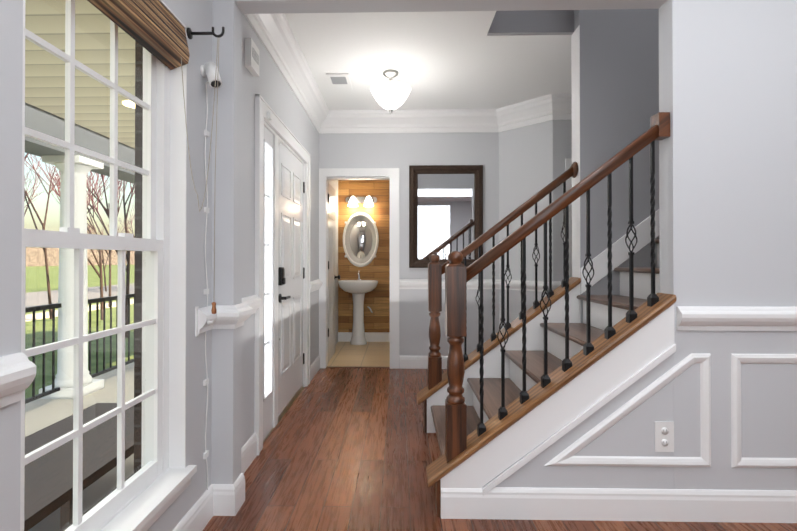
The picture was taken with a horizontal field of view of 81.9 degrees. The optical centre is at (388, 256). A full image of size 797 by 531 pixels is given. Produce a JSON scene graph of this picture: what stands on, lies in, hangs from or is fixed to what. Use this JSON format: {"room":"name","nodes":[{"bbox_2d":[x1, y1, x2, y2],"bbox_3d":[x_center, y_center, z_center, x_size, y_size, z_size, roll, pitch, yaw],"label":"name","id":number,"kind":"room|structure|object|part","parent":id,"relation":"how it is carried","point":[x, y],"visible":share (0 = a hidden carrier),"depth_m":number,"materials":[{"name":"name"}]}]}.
{"room":"entrance hall","nodes":[
{"label":"entrance hall","id":0,"kind":"room"},
{"bbox_2d":[326,342,389,367],"bbox_3d":[-0.305,1.218,5.698,1.200,0.060,1.567,0,0,1],"label":"floor","id":1,"kind":"structure","parent":0,"point":[367,355],"depth_m":5.48,"materials":[{"name":"beige tile"}]},
{"bbox_2d":[338,270,377,344],"bbox_3d":[-0.412,0.694,6.256,0.550,1.004,0.447,0,0,1],"label":"pedestal sink","id":2,"kind":"object","parent":1,"relation":"on","point":[358,288],"visible":1,"depth_m":6.25,"materials":[{"name":"white ceramic"}]},
{"bbox_2d":[0,0,796,530],"bbox_3d":[1.516,-1.626,1.988,5.090,5.600,9.300,0,0,1],"label":"wall","id":3,"kind":"structure","parent":0,"point":[716,80],"depth_m":2.07,"materials":[{"name":"grey paint"}]},
{"bbox_2d":[23,0,169,530],"bbox_3d":[-0.932,-0.026,1.451,0.086,1.792,0.795,0,0,1],"label":"window unit","id":4,"kind":"structure","parent":3,"relation":"in","point":[152,244],"depth_m":1.55,"materials":[{"name":"white paint"}]},
{"bbox_2d":[87,0,189,69],"bbox_3d":[-0.847,-0.839,1.454,0.077,0.169,0.789,0,0,1],"label":"window blind","id":5,"kind":"object","parent":4,"relation":"attached to","point":[156,28],"visible":1,"depth_m":1.61,"materials":[{"name":"brown wood"}]},
{"bbox_2d":[181,40,218,324],"bbox_3d":[-0.747,-0.304,1.878,0.117,1.193,0.199,0,0,1],"label":"blind pull cord","id":6,"kind":"object","parent":5,"relation":"hanging from","point":[213,311],"visible":1,"depth_m":1.86,"materials":[{"name":"wood"},{"name":"fabric cord"}]},
{"bbox_2d":[186,27,224,38],"bbox_3d":[-0.741,-0.912,1.872,0.146,0.045,0.044,0,0,1],"label":"curtain rod","id":7,"kind":"object","parent":3,"relation":"attached to","point":[190,33],"visible":1,"depth_m":1.87,"materials":[{"name":"black metal"}]},
{"bbox_2d":[200,62,221,489],"bbox_3d":[-0.765,0.126,2.002,0.093,1.937,0.107,0,0,1],"label":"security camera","id":8,"kind":"object","parent":3,"relation":"attached to","point":[209,70],"visible":0.96,"depth_m":2.02,"materials":[{"name":"white plastic"}]},
{"bbox_2d":[245,38,258,76],"bbox_3d":[-0.779,-1.139,2.632,0.037,0.155,0.150,0,0,1],"label":"box","id":9,"kind":"object","parent":3,"relation":"attached to","point":[251,57],"visible":1,"depth_m":2.58,"materials":[{"name":"white plastic"}]},
{"bbox_2d":[263,121,304,439],"bbox_3d":[-0.832,0.160,3.525,0.185,2.048,1.366,0,0,1],"label":"front door","id":10,"kind":"structure","parent":3,"relation":"in","point":[284,282],"depth_m":3.41,"materials":[{"name":"white paint"}]},
{"bbox_2d":[267,112,310,162],"bbox_3d":[-0.754,-0.908,3.648,0.042,0.065,1.465,0,0,1],"label":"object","id":11,"kind":"structure","parent":3,"relation":"attached to","point":[269,115],"depth_m":2.92,"materials":[{"name":"white wood"}]},
{"bbox_2d":[328,183,339,361],"bbox_3d":[-0.652,0.176,5.394,0.105,2.020,0.690,0,0,1],"label":"room door","id":12,"kind":"structure","parent":3,"relation":"in","point":[332,277],"depth_m":5.40,"materials":[{"name":"white paint"}]},
{"bbox_2d":[343,212,378,266],"bbox_3d":[-0.393,-0.242,6.460,0.510,0.780,0.064,0,0,1],"label":"oval mirror","id":13,"kind":"object","parent":3,"relation":"attached to","point":[360,239],"visible":1,"depth_m":6.48,"materials":[{"name":"grey mirror"}]},
{"bbox_2d":[346,195,376,206],"bbox_3d":[-0.384,-0.780,6.411,0.446,0.155,0.170,0,0,1],"label":"vanity light fixture","id":14,"kind":"object","parent":3,"relation":"attached to","point":[362,199],"depth_m":6.38,"materials":[{"name":"white glass"}]},
{"bbox_3d":[-0.385,-0.770,6.397,0.360,0.135,0.140,0,0,1],"label":"vanity light fixture shade","id":15,"kind":"part","parent":14,"relation":"part of","materials":[{"name":"white glass"}]},
{"bbox_2d":[0,0,796,530],"bbox_3d":[1.462,-0.191,1.990,4.900,2.730,8.920,0,0,1],"label":"trim","id":16,"kind":"structure","parent":3,"relation":"attached to","point":[146,508],"depth_m":2.06,"materials":[{"name":"white paint"}]},
{"bbox_2d":[409,165,482,267],"bbox_3d":[0.614,-0.429,4.885,0.785,1.093,0.046,0,0,1],"label":"framed mirror","id":17,"kind":"object","parent":3,"relation":"attached to","point":[445,210],"visible":0.81,"depth_m":4.89,"materials":[{"name":"mirror glass"},{"name":"dark brown wood"}]},
{"bbox_2d":[440,304,710,516],"bbox_3d":[0.837,0.689,2.055,1.204,0.970,0.018,0,0,1],"label":"trim","id":18,"kind":"structure","parent":3,"relation":"attached to","point":[614,372],"depth_m":2.05,"materials":[{"name":"white paint"}]},
{"bbox_2d":[654,421,673,451],"bbox_3d":[1.233,0.804,2.050,0.083,0.133,0.009,0,0,1],"label":"electrical outlet plate","id":19,"kind":"object","parent":3,"relation":"attached to","point":[664,436],"visible":1,"depth_m":2.05,"materials":[{"name":"white plastic"}]},
{"bbox_2d":[731,354,796,467],"bbox_3d":[2.195,0.686,2.027,1.334,0.507,0.014,0,0,1],"label":"trim","id":20,"kind":"structure","parent":3,"relation":"attached to","point":[737,460],"depth_m":2.04,"materials":[{"name":"white paint"}]},
{"bbox_2d":[284,11,571,109],"bbox_3d":[1.486,-2.897,1.957,4.950,3.260,9.020,0,0,1],"label":"ceiling","id":21,"kind":"structure","parent":0,"point":[450,60],"depth_m":3.58,"materials":[{"name":"white paint"}]},
{"bbox_2d":[326,73,352,89],"bbox_3d":[-0.428,-1.536,4.042,0.190,0.012,0.360,0,0,1],"label":"ceiling vent","id":22,"kind":"object","parent":21,"relation":"in","point":[339,81],"visible":1,"depth_m":4.01,"materials":[{"name":"white plastic"}]},
{"bbox_2d":[370,70,410,113],"bbox_3d":[0.019,-1.368,3.850,0.340,0.352,0.341,0,0,1],"label":"ceiling light","id":23,"kind":"object","parent":21,"relation":"attached to","point":[388,95],"depth_m":3.76,"materials":[{"name":"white glass"}]},
{"bbox_3d":[0.020,-1.368,3.811,0.298,0.352,0.262,0,0,1],"label":"ceiling light fixture","id":24,"kind":"part","parent":23,"relation":"part of","materials":[{"name":"white glass"}]},
{"bbox_2d":[203,368,796,530],"bbox_3d":[1.556,1.193,1.148,4.773,0.050,7.458,0,0,1],"label":"floor","id":25,"kind":"structure","parent":0,"point":[350,449],"depth_m":2.51,"materials":[{"name":"brown wood"}]},
{"bbox_2d":[417,112,675,516],"bbox_3d":[2.073,-0.366,2.612,3.774,3.088,1.182,0,0,1],"label":"staircase","id":26,"kind":"structure","parent":25,"relation":"on","point":[507,376],"depth_m":2.12,"materials":[{"name":"brown wood"}]},
{"label":"outside","id":27,"kind":"structure","parent":0,"visible":0},
{"bbox_2d":[25,265,134,398],"bbox_3d":[-47.795,2.189,41.036,90.550,0.480,240.000,0,0,1],"label":"lawn","id":28,"kind":"structure","parent":27,"point":[40,298],"depth_m":13.78,"materials":[{"name":"green plant"}]},
{"bbox_2d":[24,153,134,337],"bbox_3d":[-9.915,-2.055,16.366,11.984,7.655,30.500,0,0,1],"label":"trees","id":29,"kind":"object","parent":28,"relation":"on","point":[93,227],"depth_m":12.61,"materials":[{"name":"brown plant"}]},
{"bbox_2d":[25,0,134,183],"bbox_3d":[-2.270,-1.598,2.523,2.515,1.250,15.000,0,0,1],"label":"ceiling","id":30,"kind":"structure","parent":27,"point":[84,126],"depth_m":3.40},
{"bbox_2d":[123,100,134,107],"bbox_3d":[-2.108,-1.268,3.838,0.200,0.012,0.200,0,0,1],"label":"recessed light","id":31,"kind":"object","parent":30,"relation":"in","point":[129,103],"depth_m":3.79,"materials":[{"name":"white"}]},
{"bbox_2d":[25,362,303,530],"bbox_3d":[-2.195,1.452,2.502,2.365,0.250,15.000,0,0,1],"label":"floor","id":32,"kind":"structure","parent":27,"point":[31,417],"depth_m":3.87,"materials":[{"name":"concrete"}]},
{"bbox_2d":[39,155,103,398],"bbox_3d":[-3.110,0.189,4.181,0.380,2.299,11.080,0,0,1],"label":"column","id":33,"kind":"structure","parent":32,"relation":"on","point":[64,323],"depth_m":4.42,"materials":[{"name":"white"}]},
{"bbox_2d":[25,293,133,403],"bbox_3d":[-3.110,0.848,4.177,0.050,0.820,10.300,0,0,1],"label":"railing","id":34,"kind":"object","parent":33,"relation":"attached to","point":[58,305],"depth_m":4.76,"materials":[{"name":"black metal"}]},
{"bbox_2d":[24,403,133,530],"bbox_3d":[-1.664,1.151,1.992,0.650,0.345,2.200,0,0,1],"label":"bench","id":35,"kind":"object","parent":32,"relation":"on","point":[98,436],"depth_m":2.20,"materials":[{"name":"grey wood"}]},
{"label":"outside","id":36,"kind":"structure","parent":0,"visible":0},
{"bbox_2d":[26,247,134,266],"bbox_3d":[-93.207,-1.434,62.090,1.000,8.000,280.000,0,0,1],"label":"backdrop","id":37,"kind":"structure","parent":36,"point":[53,258],"depth_m":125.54,"materials":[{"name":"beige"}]}
]}

